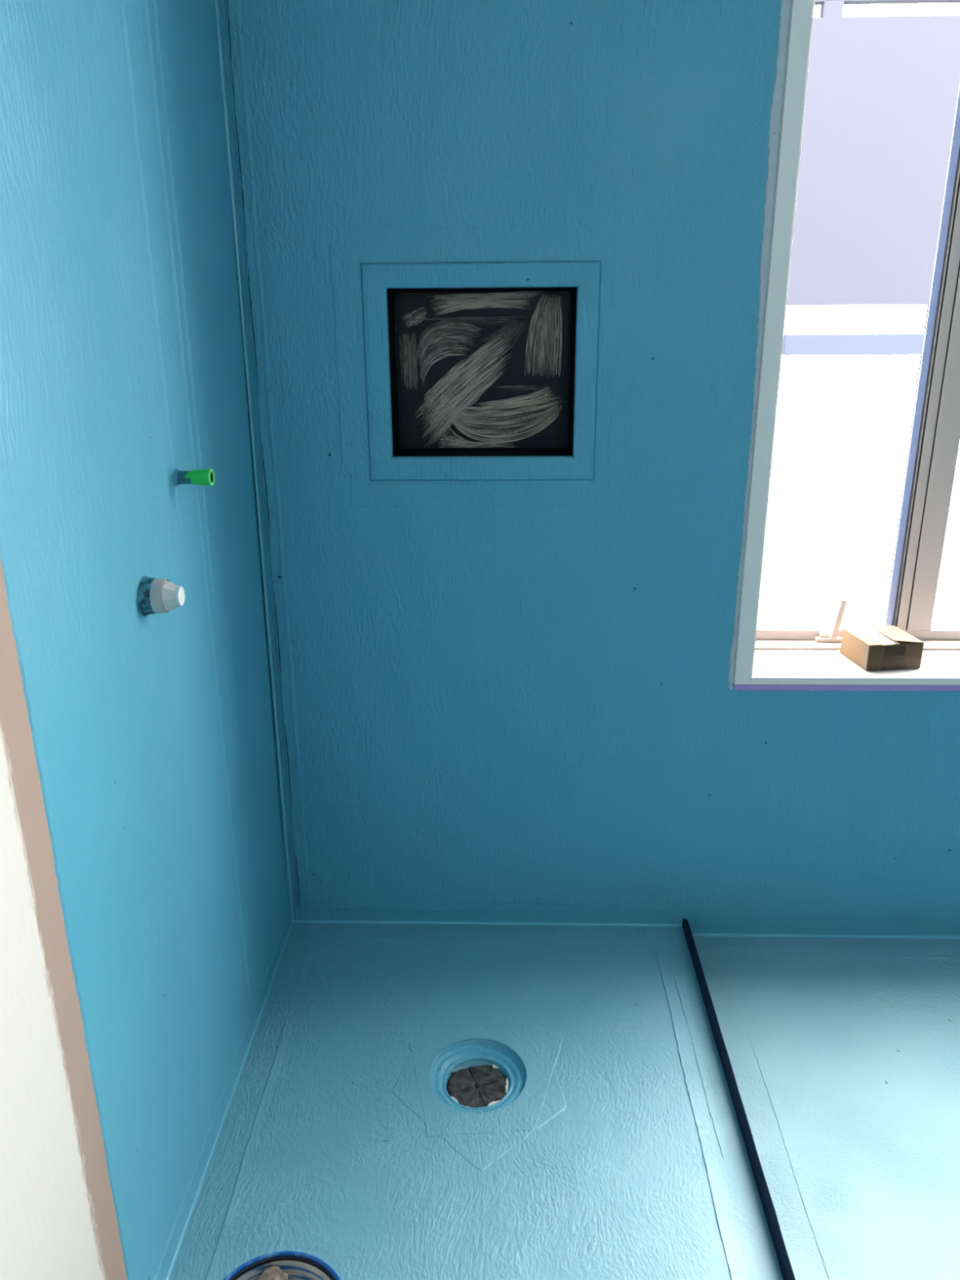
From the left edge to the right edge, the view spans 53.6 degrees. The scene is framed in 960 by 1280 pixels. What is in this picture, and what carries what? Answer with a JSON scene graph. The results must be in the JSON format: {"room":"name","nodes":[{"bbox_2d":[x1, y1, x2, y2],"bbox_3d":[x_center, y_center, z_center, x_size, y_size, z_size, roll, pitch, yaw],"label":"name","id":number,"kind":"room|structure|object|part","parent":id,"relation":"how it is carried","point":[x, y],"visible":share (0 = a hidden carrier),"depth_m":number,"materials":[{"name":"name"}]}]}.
{"room":"building under construction","nodes":[
{"label":"building under construction","id":0,"kind":"room"},
{"bbox_2d":[0,0,292,1279],"bbox_3d":[-0.601,0.017,0.547,0.124,2.820,3.202,0,19,2],"label":"wall","id":1,"kind":"structure","parent":0,"point":[145,912],"depth_m":1.36,"materials":[{"name":"blue paint"}]},
{"bbox_2d":[137,575,185,616],"bbox_3d":[-0.489,-0.068,1.465,0.059,0.064,0.066,0,19,2],"label":"plug","id":2,"kind":"object","parent":1,"relation":"attached to","point":[154,595],"visible":1,"depth_m":1.45,"materials":[{"name":"white plastic"}]},
{"bbox_2d":[149,578,169,613],"bbox_3d":[-0.500,-0.068,1.466,0.036,0.055,0.055,0,19,2],"label":"shower valve","id":3,"kind":"object","parent":2,"relation":"attached to","point":[159,588],"depth_m":1.45,"materials":[{"name":"white plastic"}]},
{"bbox_2d":[172,467,214,486],"bbox_3d":[-0.482,-0.274,1.598,0.064,0.033,0.033,0,19,2],"label":"pipe stub","id":4,"kind":"object","parent":1,"relation":"attached to","point":[206,477],"visible":1,"depth_m":1.59,"materials":[{"name":"green plastic"}]},
{"bbox_2d":[165,921,293,1279],"bbox_3d":[-0.520,1.124,1.347,0.007,0.007,2.400,0,19,2],"label":"trim","id":5,"kind":"structure","parent":1,"relation":"attached to","point":[179,1246],"depth_m":1.86,"materials":[{"name":"teal plastic"}]},
{"bbox_2d":[168,923,959,1279],"bbox_3d":[0.911,1.297,0.981,2.928,0.112,3.170,0,19,2],"label":"floor","id":6,"kind":"structure","parent":0,"point":[621,1153],"depth_m":1.89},
{"bbox_2d":[222,1250,341,1279],"bbox_3d":[-0.282,1.024,1.330,0.207,0.200,0.207,0,19,2],"label":"paint bucket","id":7,"kind":"object","parent":6,"relation":"on","point":[298,1265],"visible":1,"depth_m":1.39,"materials":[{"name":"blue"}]},
{"bbox_2d":[255,1266,288,1279],"bbox_3d":[-0.298,1.003,1.381,0.055,0.190,0.063,0,19,2],"label":"lump","id":8,"kind":"object","parent":7,"relation":"in","point":[273,1273],"visible":1,"depth_m":1.36,"materials":[{"name":"grey"}]},
{"bbox_2d":[428,1039,526,1112],"bbox_3d":[-0.005,0.925,1.986,0.206,0.040,0.206,0,19,2],"label":"floor drain","id":9,"kind":"object","parent":6,"relation":"in","point":[481,1075],"visible":1,"depth_m":2.01,"materials":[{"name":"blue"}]},
{"bbox_2d":[682,918,795,1279],"bbox_3d":[0.491,1.149,1.220,0.006,0.082,2.600,0,19,2],"label":"channel","id":10,"kind":"object","parent":6,"relation":"on","point":[787,1272],"visible":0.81,"depth_m":1.82,"materials":[{"name":"black metal"}]},
{"bbox_2d":[217,0,959,935],"bbox_3d":[0.956,-0.553,2.175,3.108,2.820,0.348,0,19,2],"label":"wall","id":11,"kind":"structure","parent":0,"point":[503,694],"depth_m":2.12,"materials":[{"name":"blue paint"}]},
{"bbox_2d":[214,0,293,921],"bbox_3d":[-0.498,-0.501,2.054,0.007,2.620,0.007,0,19,2],"label":"trim","id":12,"kind":"structure","parent":11,"relation":"attached to","point":[215,1],"depth_m":2.07,"materials":[{"name":"teal"}]},
{"bbox_2d":[386,287,577,456],"bbox_3d":[0.005,-0.583,2.072,0.398,0.348,0.088,0,19,2],"label":"shower niche","id":13,"kind":"object","parent":11,"relation":"attached to","point":[474,371],"visible":1,"depth_m":2.11,"materials":[{"name":"black"}]},
{"bbox_2d":[293,920,682,927],"bbox_3d":[0.016,0.736,2.465,1.016,0.006,0.006,0,19,2],"label":"trim","id":14,"kind":"structure","parent":11,"relation":"attached to","point":[294,921],"depth_m":2.47,"materials":[{"name":"teal plastic"}]},
{"bbox_2d":[692,933,959,938],"bbox_3d":[1.474,0.765,2.434,1.882,0.006,0.006,0,19,2],"label":"trim","id":15,"kind":"structure","parent":11,"relation":"attached to","point":[735,935],"depth_m":2.45,"materials":[{"name":"teal plastic"}]},
{"bbox_2d":[728,0,959,690],"bbox_3d":[1.359,-0.783,2.069,1.579,1.802,0.318,0,19,2],"label":"window","id":16,"kind":"structure","parent":11,"relation":"in","point":[764,656],"depth_m":2.21,"materials":[{"name":"white"}]},
{"bbox_3d":[0.610,-0.745,1.950,0.038,1.787,0.027,0,19,2],"label":"casing","id":17,"kind":"part","parent":16,"relation":"part of","materials":[{"name":"white"}]},
{"bbox_3d":[0.911,-0.050,2.412,0.032,0.109,0.006,0,19,2],"label":"handle","id":18,"kind":"part","parent":16,"relation":"part of","materials":[{"name":"beige"}]},
{"bbox_3d":[1.373,0.093,2.216,1.476,0.018,0.027,0,19,2],"label":"casing","id":19,"kind":"part","parent":16,"relation":"part of","materials":[{"name":"white"}]},
{"bbox_3d":[1.377,0.058,2.320,1.473,0.018,0.140,0,19,2],"label":"sill","id":20,"kind":"part","parent":16,"relation":"part of","materials":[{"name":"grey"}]},
{"bbox_3d":[1.374,0.089,2.229,1.473,0.020,0.046,0,19,2],"label":"sill","id":21,"kind":"part","parent":16,"relation":"part of","materials":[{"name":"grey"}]},
{"bbox_3d":[1.381,-0.022,2.464,1.473,0.026,0.063,0,19,2],"label":"frame","id":22,"kind":"part","parent":16,"relation":"part of","materials":[{"name":"beige"}]},
{"bbox_2d":[840,623,924,671],"bbox_3d":[0.976,0.015,2.309,0.137,0.074,0.131,-3,19,-7],"label":"cardboard box","id":23,"kind":"object","parent":16,"relation":"on","point":[856,646],"visible":1,"depth_m":2.26,"materials":[{"name":"brown cardboard"}]},
{"bbox_2d":[858,628,899,644],"bbox_3d":[0.963,-0.007,2.303,0.052,0.006,0.118,-3,19,-7],"label":"sheet","id":24,"kind":"object","parent":23,"relation":"in","point":[873,633],"visible":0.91,"depth_m":2.29,"materials":[{"name":"white paper"}]},
{"bbox_3d":[1.077,-0.817,2.195,0.023,1.656,0.052,0,19,2],"label":"sash","id":25,"kind":"part","parent":16,"relation":"part of","materials":[{"name":"beige"}]},
{"label":"outside","id":26,"kind":"structure","parent":0,"visible":0},
{"bbox_2d":[757,441,959,622],"bbox_3d":[2.261,-1.078,9.504,20.000,0.070,13.400,0,19,2],"label":"ground","id":27,"kind":"structure","parent":26,"point":[833,507],"depth_m":9.22,"materials":[{"name":"grey"}]},
{"bbox_2d":[782,0,959,590],"bbox_3d":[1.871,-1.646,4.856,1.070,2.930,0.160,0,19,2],"label":"building exterior","id":28,"kind":"structure","parent":27,"relation":"on","point":[882,95],"depth_m":4.55,"materials":[{"name":"grey"}]},
{"bbox_3d":[1.622,-2.902,4.378,0.090,0.080,0.060,0,19,2],"label":"post","id":29,"kind":"part","parent":28,"relation":"part of","materials":[{"name":"grey"}]},
{"bbox_3d":[1.980,-1.508,4.847,0.850,0.101,0.060,0,19,2],"label":"rail","id":30,"kind":"part","parent":28,"relation":"part of","materials":[{"name":"grey"}]},
{"bbox_3d":[1.864,-2.278,4.581,1.070,1.250,0.050,0,19,2],"label":"panel","id":31,"kind":"part","parent":28,"relation":"part of","materials":[{"name":"grey"}]},
{"bbox_3d":[1.859,-2.972,4.347,1.070,0.090,0.060,0,19,2],"label":"rail","id":32,"kind":"part","parent":28,"relation":"part of","materials":[{"name":"grey"}]},
{"bbox_3d":[2.356,-1.654,4.871,0.100,2.930,0.100,0,19,2],"label":"post","id":33,"kind":"part","parent":28,"relation":"part of","materials":[{"name":"grey"}]}
]}

